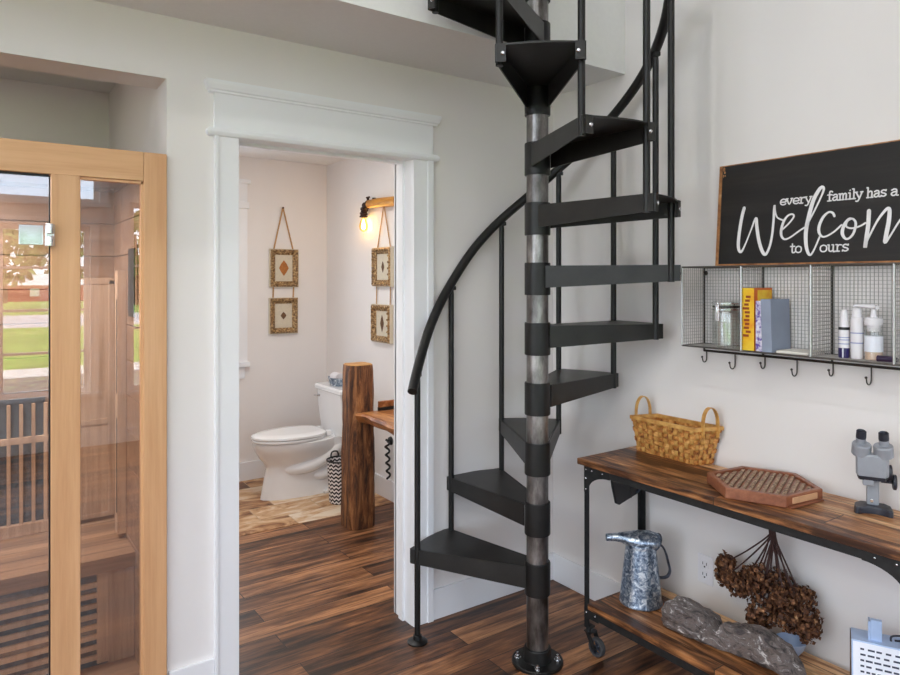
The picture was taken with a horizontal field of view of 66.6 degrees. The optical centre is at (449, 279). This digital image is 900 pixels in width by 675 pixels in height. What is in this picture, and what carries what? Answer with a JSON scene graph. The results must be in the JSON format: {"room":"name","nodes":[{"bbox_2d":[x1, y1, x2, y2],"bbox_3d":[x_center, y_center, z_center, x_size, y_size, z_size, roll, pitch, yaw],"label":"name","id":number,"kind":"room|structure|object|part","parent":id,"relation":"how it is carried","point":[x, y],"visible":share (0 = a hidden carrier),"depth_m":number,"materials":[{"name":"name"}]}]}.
{"room":"home entryway","nodes":[
{"label":"home entryway","id":0,"kind":"room"},
{"bbox_2d":[0,78,108,147],"bbox_3d":[-2.347,0.292,3.063,1.469,2.455,0.130,0,0,-35],"label":"wall","id":1,"kind":"structure","parent":0,"point":[30,111],"depth_m":3.29,"materials":[{"name":"paint"}]},
{"bbox_2d":[109,83,157,152],"bbox_3d":[-1.732,0.292,3.579,0.131,2.455,2.450,0,0,-35],"label":"wall","id":2,"kind":"structure","parent":0,"point":[133,110],"depth_m":2.92,"materials":[{"name":"paint"}]},
{"bbox_2d":[0,0,552,674],"bbox_3d":[-1.994,0.292,1.831,6.034,2.455,0.166,0,0,-35],"label":"wall","id":3,"kind":"structure","parent":0,"point":[479,140],"depth_m":2.62,"materials":[{"name":"paint"}]},
{"bbox_2d":[205,93,439,161],"bbox_3d":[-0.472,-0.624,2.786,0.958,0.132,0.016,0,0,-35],"label":"trim","id":4,"kind":"structure","parent":3,"relation":"attached to","point":[229,111],"depth_m":2.74,"materials":[{"name":"paint"}]},
{"bbox_2d":[204,77,441,126],"bbox_3d":[-0.467,-0.708,2.779,1.026,0.046,0.034,0,0,-35],"label":"trim","id":5,"kind":"structure","parent":3,"relation":"attached to","point":[212,85],"depth_m":2.72,"materials":[{"name":"paint"}]},
{"bbox_2d":[214,135,433,674],"bbox_3d":[-0.471,0.495,2.783,0.958,2.050,0.022,0,0,-35],"label":"trim","id":6,"kind":"structure","parent":3,"relation":"attached to","point":[226,149],"depth_m":2.55,"materials":[{"name":"paint"}]},
{"bbox_2d":[239,139,411,625],"bbox_3d":[-0.525,0.487,2.853,0.948,2.066,0.155,0,0,-35],"label":"trim","id":7,"kind":"structure","parent":3,"relation":"attached to","point":[402,168],"depth_m":3.05,"materials":[{"name":"paint"}]},
{"bbox_2d":[169,552,553,674],"bbox_3d":[-1.942,1.452,1.757,6.034,0.135,0.015,0,0,-35],"label":"baseboard","id":8,"kind":"structure","parent":3,"relation":"attached to","point":[449,599],"depth_m":3.14,"materials":[{"name":"paint"}]},
{"bbox_2d":[239,156,326,462],"bbox_3d":[-1.759,0.292,5.147,1.885,2.455,0.150,0,0,-35],"label":"wall","id":9,"kind":"structure","parent":0,"point":[277,390],"depth_m":5.38,"materials":[{"name":"paint"}]},
{"bbox_2d":[239,179,250,378],"bbox_3d":[-1.883,-0.007,4.941,0.902,1.505,0.045,0,0,-35],"label":"trim","id":10,"kind":"structure","parent":9,"relation":"attached to","point":[243,204],"depth_m":5.17,"materials":[{"name":"paint"}]},
{"bbox_2d":[269,207,298,333],"bbox_3d":[-1.296,-0.076,5.352,0.236,0.991,0.046,0,0,-35],"label":"pictures","id":11,"kind":"object","parent":9,"relation":"attached to","point":[283,263],"visible":1,"depth_m":5.35,"materials":[{"name":"gold"}]},
{"bbox_2d":[269,297,297,333],"bbox_3d":[-1.297,0.279,5.350,0.232,0.281,0.044,0,0,-35],"label":"picture frame","id":12,"kind":"object","parent":11,"relation":"attached to","point":[283,312],"depth_m":5.35,"materials":[{"name":"brown plant"}]},
{"bbox_2d":[269,249,298,286],"bbox_3d":[-1.295,-0.093,5.351,0.234,0.298,0.044,0,0,-35],"label":"picture frame","id":13,"kind":"object","parent":11,"relation":"attached to","point":[283,263],"depth_m":5.35,"materials":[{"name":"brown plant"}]},
{"bbox_2d":[0,0,624,164],"bbox_3d":[-2.597,-1.157,2.693,6.034,0.445,3.209,0,0,-35],"label":"ceiling","id":14,"kind":"structure","parent":0,"point":[401,32],"depth_m":2.70,"materials":[{"name":"paint"}]},
{"bbox_2d":[327,159,393,480],"bbox_3d":[-0.314,0.292,4.663,0.074,2.455,2.600,0,0,-35],"label":"wall","id":15,"kind":"structure","parent":0,"point":[351,294],"depth_m":5.14,"materials":[{"name":"paint"}]},
{"bbox_2d":[239,460,393,501],"bbox_3d":[-0.996,1.450,4.107,1.680,0.140,2.430,0,0,-35],"label":"baseboard","id":16,"kind":"structure","parent":15,"relation":"attached to","point":[249,470],"depth_m":5.16,"materials":[{"name":"paint"}]},
{"bbox_2d":[359,196,393,229],"bbox_3d":[-0.489,-0.474,4.780,0.079,0.251,0.532,0,0,-35],"label":"wall lamp","id":17,"kind":"object","parent":15,"relation":"attached to","point":[385,201],"visible":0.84,"depth_m":4.80,"materials":[{"name":"orange wood"}]},
{"bbox_3d":[-0.465,-0.534,4.735,0.067,0.077,0.390,0,0,-35],"label":"arm","id":18,"kind":"part","parent":17,"relation":"part of","materials":[{"name":"orange wood"}]},
{"bbox_2d":[371,207,393,343],"bbox_3d":[-0.479,-0.047,4.795,0.045,0.973,0.273,0,0,-35],"label":"pictures","id":19,"kind":"object","parent":15,"relation":"attached to","point":[382,258],"visible":0.99,"depth_m":4.79,"materials":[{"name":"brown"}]},
{"bbox_2d":[371,304,392,343],"bbox_3d":[-0.483,0.305,4.798,0.043,0.268,0.263,0,0,-35],"label":"picture frame","id":20,"kind":"object","parent":19,"relation":"attached to","point":[381,314],"depth_m":4.79,"materials":[{"name":"brown plant"}]},
{"bbox_2d":[371,247,393,286],"bbox_3d":[-0.477,-0.091,4.790,0.043,0.275,0.263,0,0,-35],"label":"picture frame","id":21,"kind":"object","parent":19,"relation":"attached to","point":[382,258],"depth_m":4.79,"materials":[{"name":"brown plant"}]},
{"bbox_2d":[378,399,393,407],"bbox_3d":[-0.310,0.766,4.312,0.318,0.037,0.020,0,0,-35],"label":"backsplash","id":22,"kind":"structure","parent":15,"relation":"attached to","point":[385,403],"depth_m":4.24,"materials":[{"name":"brown wood"}]},
{"bbox_2d":[384,436,392,479],"bbox_3d":[-0.426,1.223,4.712,0.053,0.285,0.071,0,0,-35],"label":"supply hose","id":23,"kind":"object","parent":15,"relation":"attached to","point":[389,440],"visible":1,"depth_m":4.70,"materials":[{"name":"metal"}]},
{"bbox_2d":[239,477,693,674],"bbox_3d":[-1.395,1.579,0.976,6.334,0.122,7.300,0,0,-35],"label":"floor","id":24,"kind":"structure","parent":0,"point":[316,597],"depth_m":3.09,"materials":[{"name":"brown wood"}]},
{"bbox_2d":[0,138,166,674],"bbox_3d":[-1.779,0.539,2.385,1.311,1.962,0.951,0,0,-35],"label":"infrared sauna","id":25,"kind":"object","parent":24,"relation":"on","point":[83,229],"visible":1,"depth_m":2.62,"materials":[{"name":"brown wood"}]},
{"bbox_3d":[-1.336,-0.144,2.185,0.067,0.064,0.006,0,0,-35],"label":"hinge plate","id":26,"kind":"part","parent":25,"relation":"part of","materials":[{"name":"metal"}]},
{"bbox_3d":[-1.796,-0.427,2.409,1.279,0.030,0.834,0,0,-35],"label":"roof panel","id":27,"kind":"part","parent":25,"relation":"part of","materials":[{"name":"beige wood"}]},
{"bbox_3d":[-1.544,-0.392,2.049,1.159,0.101,0.045,0,0,-35],"label":"rail","id":28,"kind":"part","parent":25,"relation":"part of","materials":[{"name":"beige wood"}]},
{"bbox_3d":[-1.796,1.505,2.409,1.279,0.030,0.834,0,0,-35],"label":"floor panel","id":29,"kind":"part","parent":25,"relation":"part of","materials":[{"name":"brown wood"}]},
{"bbox_2d":[128,248,134,316],"bbox_3d":[-1.259,0.010,2.708,0.004,0.270,0.130,0,0,-35],"label":"grille","id":30,"kind":"object","parent":25,"relation":"attached to","point":[131,251],"depth_m":2.70,"materials":[{"name":"fabric"}]},
{"bbox_3d":[-1.038,0.539,2.403,0.076,1.962,0.045,0,0,-35],"label":"post","id":31,"kind":"part","parent":25,"relation":"part of","materials":[{"name":"beige wood"}]},
{"bbox_2d":[251,381,342,500],"bbox_3d":[-1.040,1.149,4.924,0.778,0.738,0.472,0,0,-35],"label":"toilet","id":32,"kind":"object","parent":24,"relation":"on","point":[294,458],"visible":0.78,"depth_m":4.79,"materials":[{"name":"white ceramic"}]},
{"bbox_3d":[-1.149,1.110,4.848,0.506,0.018,0.378,0,0,-35],"label":"seat","id":33,"kind":"part","parent":32,"relation":"part of","materials":[{"name":"white ceramic"}]},
{"bbox_3d":[-1.146,1.084,4.850,0.518,0.028,0.382,0,0,-35],"label":"lid","id":34,"kind":"part","parent":32,"relation":"part of","materials":[{"name":"white ceramic"}]},
{"bbox_3d":[-1.082,1.320,4.894,0.658,0.396,0.374,0,0,-35],"label":"bowl","id":35,"kind":"part","parent":32,"relation":"part of","materials":[{"name":"white ceramic"}]},
{"bbox_3d":[-0.813,0.800,5.083,0.226,0.040,0.472,0,0,-35],"label":"tank lid","id":36,"kind":"part","parent":32,"relation":"part of","materials":[{"name":"white ceramic"}]},
{"bbox_3d":[-0.809,0.978,5.085,0.208,0.315,0.444,0,0,-35],"label":"tank","id":37,"kind":"part","parent":32,"relation":"part of","materials":[{"name":"white ceramic"}]},
{"bbox_2d":[328,376,342,385],"bbox_3d":[-0.838,0.750,5.093,0.132,0.059,0.210,0,0,-35],"label":"tub","id":38,"kind":"object","parent":32,"relation":"on","point":[333,381],"visible":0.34,"depth_m":5.01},
{"bbox_2d":[330,372,342,378],"bbox_3d":[-0.836,0.727,5.085,0.080,0.080,0.100,0,0,-35],"label":"roll","id":39,"kind":"object","parent":38,"relation":"in","point":[336,375],"visible":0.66,"depth_m":5.05,"materials":[{"name":"white paper"}]},
{"bbox_2d":[326,450,340,504],"bbox_3d":[-0.752,1.351,4.692,0.191,0.333,0.191,0,0,-35],"label":"basket","id":40,"kind":"object","parent":24,"relation":"on","point":[333,462],"visible":0.59,"depth_m":4.62,"materials":[{"name":"fabric"}]},
{"bbox_2d":[341,362,393,530],"bbox_3d":[-0.173,1.018,3.961,0.497,1.002,1.084,0,0,-35],"label":"vanity","id":41,"kind":"object","parent":24,"relation":"on","point":[359,420],"visible":0.58,"depth_m":4.17,"materials":[{"name":"wood"}]},
{"bbox_3d":[-0.568,1.020,4.242,0.173,0.996,0.170,0,0,-35],"label":"post","id":42,"kind":"part","parent":41,"relation":"part of","materials":[{"name":"brown wood"}]},
{"bbox_3d":[-0.569,0.519,4.242,0.161,0.005,0.152,0,0,-35],"label":"post","id":43,"kind":"part","parent":41,"relation":"part of","materials":[{"name":"brown wood"}]},
{"bbox_2d":[355,409,393,434],"bbox_3d":[-0.122,0.836,3.897,0.485,0.059,0.920,0,0,-35],"label":"countertop","id":44,"kind":"structure","parent":41,"relation":"on","point":[384,419],"depth_m":4.04,"materials":[{"name":"brown wood"}]},
{"bbox_3d":[-0.312,0.795,4.315,0.318,0.020,0.017,0,0,-35],"label":"shadow gap rail","id":45,"kind":"part","parent":41,"relation":"part of","materials":[{"name":"metal"}]},
{"bbox_2d":[407,0,680,674],"bbox_3d":[0.350,-0.430,2.727,1.081,3.900,1.079,0,0,-35],"label":"spiral staircase","id":46,"kind":"structure","parent":24,"relation":"on","point":[538,68],"depth_m":2.69,"materials":[{"name":"metal"}]},
{"bbox_3d":[0.348,-0.822,2.728,1.054,2.589,1.054,0,0,-35],"label":"handrail","id":47,"kind":"part","parent":46,"relation":"part of","materials":[{"name":"black metal"}]},
{"bbox_2d":[577,446,899,674],"bbox_3d":[1.040,1.125,2.407,0.384,0.790,1.260,0,0,-35],"label":"console table","id":48,"kind":"object","parent":24,"relation":"on","point":[832,523],"visible":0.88,"depth_m":2.38,"materials":[{"name":"wood"}]},
{"bbox_3d":[0.564,1.080,2.789,0.024,0.650,0.024,0,0,-35],"label":"leg","id":49,"kind":"part","parent":48,"relation":"part of","materials":[{"name":"metal"}]},
{"bbox_3d":[0.581,1.371,2.770,0.031,0.082,0.075,0,0,-35],"label":"corner plate","id":50,"kind":"part","parent":48,"relation":"part of","materials":[{"name":"metal"}]},
{"bbox_2d":[610,480,639,504],"bbox_3d":[0.750,0.861,2.888,0.212,0.152,0.019,0,0,-35],"label":"bracket","id":51,"kind":"object","parent":48,"relation":"hanging from","point":[621,492],"visible":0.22,"depth_m":2.86,"materials":[{"name":"metal"}]},
{"bbox_2d":[606,530,670,611],"bbox_3d":[0.766,1.163,2.780,0.228,0.288,0.178,0,0,-35],"label":"pitcher","id":52,"kind":"object","parent":48,"relation":"on","point":[640,590],"visible":1,"depth_m":2.73,"materials":[{"name":"silver metal"}]},
{"bbox_3d":[0.744,1.058,2.785,0.219,0.078,0.119,0,0,4],"label":"spout","id":53,"kind":"part","parent":52,"relation":"part of","materials":[{"name":"silver metal"}]},
{"bbox_3d":[0.865,1.143,2.783,0.064,0.142,0.024,0,0,0],"label":"handle","id":54,"kind":"part","parent":52,"relation":"part of","materials":[{"name":"grey metal"}]},
{"bbox_3d":[0.833,1.080,2.977,0.024,0.650,0.024,0,0,-35],"label":"leg","id":55,"kind":"part","parent":48,"relation":"part of","materials":[{"name":"metal"}]},
{"bbox_2d":[630,395,723,465],"bbox_3d":[0.922,0.613,2.806,0.133,0.232,0.370,0,0,-35],"label":"woven basket","id":56,"kind":"object","parent":48,"relation":"on","point":[687,441],"visible":1,"depth_m":2.76,"materials":[{"name":"beige wicker"}]},
{"bbox_3d":[0.828,0.556,2.938,0.071,0.118,0.020,0,0,-16],"label":"handle","id":57,"kind":"part","parent":56,"relation":"part of","materials":[{"name":"beige wicker"}]},
{"bbox_3d":[1.015,0.556,2.671,0.071,0.118,0.020,0,0,-16],"label":"handle","id":58,"kind":"part","parent":56,"relation":"part of","materials":[{"name":"beige wicker"}]},
{"bbox_2d":[588,588,849,674],"bbox_3d":[1.036,1.321,2.404,0.364,0.025,1.154,0,0,-35],"label":"shelf","id":59,"kind":"object","parent":48,"relation":"attached to","point":[647,628],"depth_m":2.47,"materials":[{"name":"brown wood"}]},
{"bbox_2d":[661,595,806,674],"bbox_3d":[0.997,1.251,2.431,0.141,0.115,0.514,0,0,-42],"label":"rock","id":60,"kind":"object","parent":48,"relation":"on","point":[683,615],"visible":1,"depth_m":2.39,"materials":[{"name":"grey stone"}]},
{"bbox_2d":[707,466,823,508],"bbox_3d":[1.082,0.710,2.363,0.363,0.038,0.347,0,0,-35],"label":"board","id":61,"kind":"object","parent":48,"relation":"on","point":[775,488],"visible":1,"depth_m":2.30,"materials":[{"name":"brown wood"}]},
{"bbox_3d":[1.153,0.709,2.229,0.125,0.020,0.010,0,0,-28],"label":"drawer","id":62,"kind":"part","parent":61,"relation":"part of","materials":[{"name":"brown wood"}]},
{"bbox_2d":[714,530,823,644],"bbox_3d":[1.125,1.017,2.442,0.160,0.466,0.402,0,0,-38],"label":"bunch","id":63,"kind":"object","parent":48,"relation":"hanging from","point":[752,579],"visible":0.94,"depth_m":2.41,"materials":[{"name":"brown plant"}]},
{"bbox_2d":[777,632,805,655],"bbox_3d":[1.194,1.283,2.399,0.100,0.050,0.100,0,0,-35],"label":"dish","id":64,"kind":"object","parent":48,"relation":"on","point":[794,640],"visible":0.37,"depth_m":2.43,"materials":[{"name":"ceramic"}]},
{"bbox_2d":[851,429,897,517],"bbox_3d":[1.331,0.600,2.151,0.125,0.258,0.077,0,0,28],"label":"microscope","id":65,"kind":"object","parent":48,"relation":"on","point":[873,468],"visible":1,"depth_m":2.13,"materials":[{"name":"metal"}]},
{"bbox_3d":[1.376,0.632,2.146,0.042,0.048,0.039,0,0,28],"label":"focus knob","id":66,"kind":"part","parent":65,"relation":"part of","materials":[{"name":"plastic"}]},
{"bbox_3d":[1.360,0.602,2.145,0.042,0.050,0.041,0,0,28],"label":"focus knob","id":67,"kind":"part","parent":65,"relation":"part of","materials":[{"name":"plastic"}]},
{"bbox_2d":[850,617,899,674],"bbox_3d":[1.311,1.174,2.072,0.172,0.266,0.151,0,0,29],"label":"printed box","id":68,"kind":"object","parent":48,"relation":"on","point":[872,652],"visible":1,"depth_m":2.08,"materials":[{"name":"white cardboard"}]},
{"bbox_3d":[1.237,1.206,2.114,0.002,0.199,0.147,0,0,29],"label":"panel","id":69,"kind":"part","parent":68,"relation":"part of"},
{"bbox_2d":[553,0,899,671],"bbox_3d":[1.080,-0.780,2.832,0.150,4.600,7.500,0,0,-35],"label":"wall","id":70,"kind":"structure","parent":0,"point":[756,80],"depth_m":2.69,"materials":[{"name":"paint"}]},
{"bbox_2d":[553,553,620,600],"bbox_3d":[1.802,1.452,1.656,0.015,0.135,4.446,0,0,-35],"label":"baseboard","id":71,"kind":"structure","parent":70,"relation":"attached to","point":[569,573],"depth_m":3.32,"materials":[{"name":"paint"}]},
{"bbox_2d":[698,552,712,586],"bbox_3d":[1.030,1.168,2.765,0.009,0.116,0.070,0,0,-35],"label":"wall outlet","id":72,"kind":"object","parent":70,"relation":"attached to","point":[705,563],"visible":1,"depth_m":2.76,"materials":[{"name":"white plastic"}]},
{"bbox_2d":[701,559,707,568],"bbox_3d":[1.028,1.147,2.764,0.004,0.032,0.032,0,0,-35],"label":"receptacle","id":73,"kind":"object","parent":72,"relation":"attached to","point":[704,562],"depth_m":2.76,"materials":[{"name":"white plastic"}]},
{"bbox_2d":[701,570,707,579],"bbox_3d":[1.028,1.189,2.764,0.004,0.032,0.032,0,0,-35],"label":"receptacle","id":74,"kind":"object","parent":72,"relation":"attached to","point":[704,573],"depth_m":2.76,"materials":[{"name":"white plastic"}]},
{"bbox_2d":[681,262,899,384],"bbox_3d":[1.256,0.146,2.315,0.153,0.398,1.009,0,0,-35],"label":"wire wall shelf","id":75,"kind":"object","parent":70,"relation":"attached to","point":[828,356],"visible":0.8,"depth_m":2.40,"materials":[{"name":"grey metal"}]},
{"bbox_3d":[0.909,0.103,2.684,0.007,0.306,0.007,0,0,-35],"label":"post","id":76,"kind":"part","parent":75,"relation":"part of","materials":[{"name":"metal"}]},
{"bbox_3d":[1.027,0.117,2.766,0.007,0.334,0.007,0,0,-35],"label":"divider post","id":77,"kind":"part","parent":75,"relation":"part of","materials":[{"name":"metal"}]},
{"bbox_2d":[711,300,739,347],"bbox_3d":[1.049,0.164,2.602,0.106,0.179,0.106,0,0,10],"label":"jar","id":78,"kind":"object","parent":75,"relation":"in","point":[717,306],"visible":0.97,"depth_m":2.57,"materials":[{"name":"clear glass"}]},
{"bbox_3d":[1.053,0.103,2.479,0.007,0.306,0.007,0,0,-35],"label":"post","id":79,"kind":"part","parent":75,"relation":"part of","materials":[{"name":"metal"}]},
{"bbox_2d":[742,288,771,350],"bbox_3d":[1.121,0.142,2.505,0.120,0.226,0.051,0,0,-35],"label":"book","id":80,"kind":"object","parent":75,"relation":"on","point":[750,296],"visible":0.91,"depth_m":2.47,"materials":[{"name":"paper"}]},
{"bbox_2d":[743,296,750,336],"bbox_3d":[1.071,0.131,2.473,0.001,0.148,0.030,0,0,-35],"label":"print","id":81,"kind":"object","parent":80,"relation":"attached to","point":[746,299],"depth_m":2.47},
{"bbox_2d":[756,301,761,351],"bbox_3d":[1.143,0.165,2.470,0.105,0.180,0.025,0,0,-35],"label":"book","id":82,"kind":"object","parent":75,"relation":"on","point":[758,303],"visible":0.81,"depth_m":2.44,"materials":[{"name":"paper"}]},
{"bbox_3d":[1.171,0.117,2.561,0.007,0.334,0.007,0,0,-35],"label":"divider post","id":83,"kind":"part","parent":75,"relation":"part of","materials":[{"name":"metal"}]},
{"bbox_2d":[761,299,790,352],"bbox_3d":[1.162,0.161,2.444,0.123,0.186,0.043,0,0,-35],"label":"book","id":84,"kind":"object","parent":75,"relation":"on","point":[775,313],"visible":0.96,"depth_m":2.42,"materials":[{"name":"paper"}]},
{"bbox_2d":[776,348,823,355],"bbox_3d":[1.216,0.250,2.378,0.120,0.010,0.110,0,0,-35],"label":"paper pad","id":85,"kind":"object","parent":75,"relation":"on","point":[805,352],"visible":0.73,"depth_m":2.35,"materials":[{"name":"white paper"}]},
{"bbox_3d":[1.313,0.272,2.355,0.009,0.032,1.007,0,0,-35],"label":"hook rail","id":86,"kind":"part","parent":75,"relation":"part of","materials":[{"name":"metal"}]},
{"bbox_2d":[715,139,899,265],"bbox_3d":[1.349,-0.250,2.277,0.043,0.393,1.020,0,0,-35],"label":"welcome sign","id":87,"kind":"object","parent":75,"relation":"on","point":[842,205],"visible":1,"depth_m":2.38,"materials":[{"name":"black wood"}]},
{"bbox_3d":[1.196,0.103,2.273,0.007,0.306,0.007,0,0,-35],"label":"post","id":88,"kind":"part","parent":75,"relation":"part of","materials":[{"name":"metal"}]},
{"bbox_3d":[1.314,0.117,2.356,0.007,0.334,0.007,0,0,-35],"label":"divider post","id":89,"kind":"part","parent":75,"relation":"part of","materials":[{"name":"metal"}]},
{"bbox_2d":[838,309,849,357],"bbox_3d":[1.291,0.175,2.244,0.034,0.158,0.033,0,0,-35],"label":"bottle","id":90,"kind":"object","parent":75,"relation":"on","point":[843,329],"visible":1,"depth_m":2.23,"materials":[{"name":"white plastic"}]},
{"bbox_2d":[850,307,863,358],"bbox_3d":[1.317,0.171,2.216,0.037,0.166,0.037,0,0,-35],"label":"spray bottle","id":91,"kind":"object","parent":75,"relation":"on","point":[856,322],"visible":0.99,"depth_m":2.20,"materials":[{"name":"white plastic"}]},
{"bbox_2d":[853,304,882,360],"bbox_3d":[1.335,0.166,2.182,0.053,0.177,0.080,0,0,-35],"label":"pump bottle","id":92,"kind":"object","parent":75,"relation":"on","point":[873,344],"visible":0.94,"depth_m":2.15,"materials":[{"name":"white plastic"}]},
{"bbox_2d":[876,355,898,362],"bbox_3d":[1.350,0.244,2.113,0.020,0.020,0.057,0,0,-35],"label":"tube","id":93,"kind":"object","parent":75,"relation":"on","point":[879,358],"visible":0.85,"depth_m":2.11,"materials":[{"name":"purple plastic"}]},
{"bbox_3d":[1.340,0.103,2.068,0.007,0.306,0.007,0,0,-35],"label":"post","id":94,"kind":"part","parent":75,"relation":"part of","materials":[{"name":"metal"}]}
]}

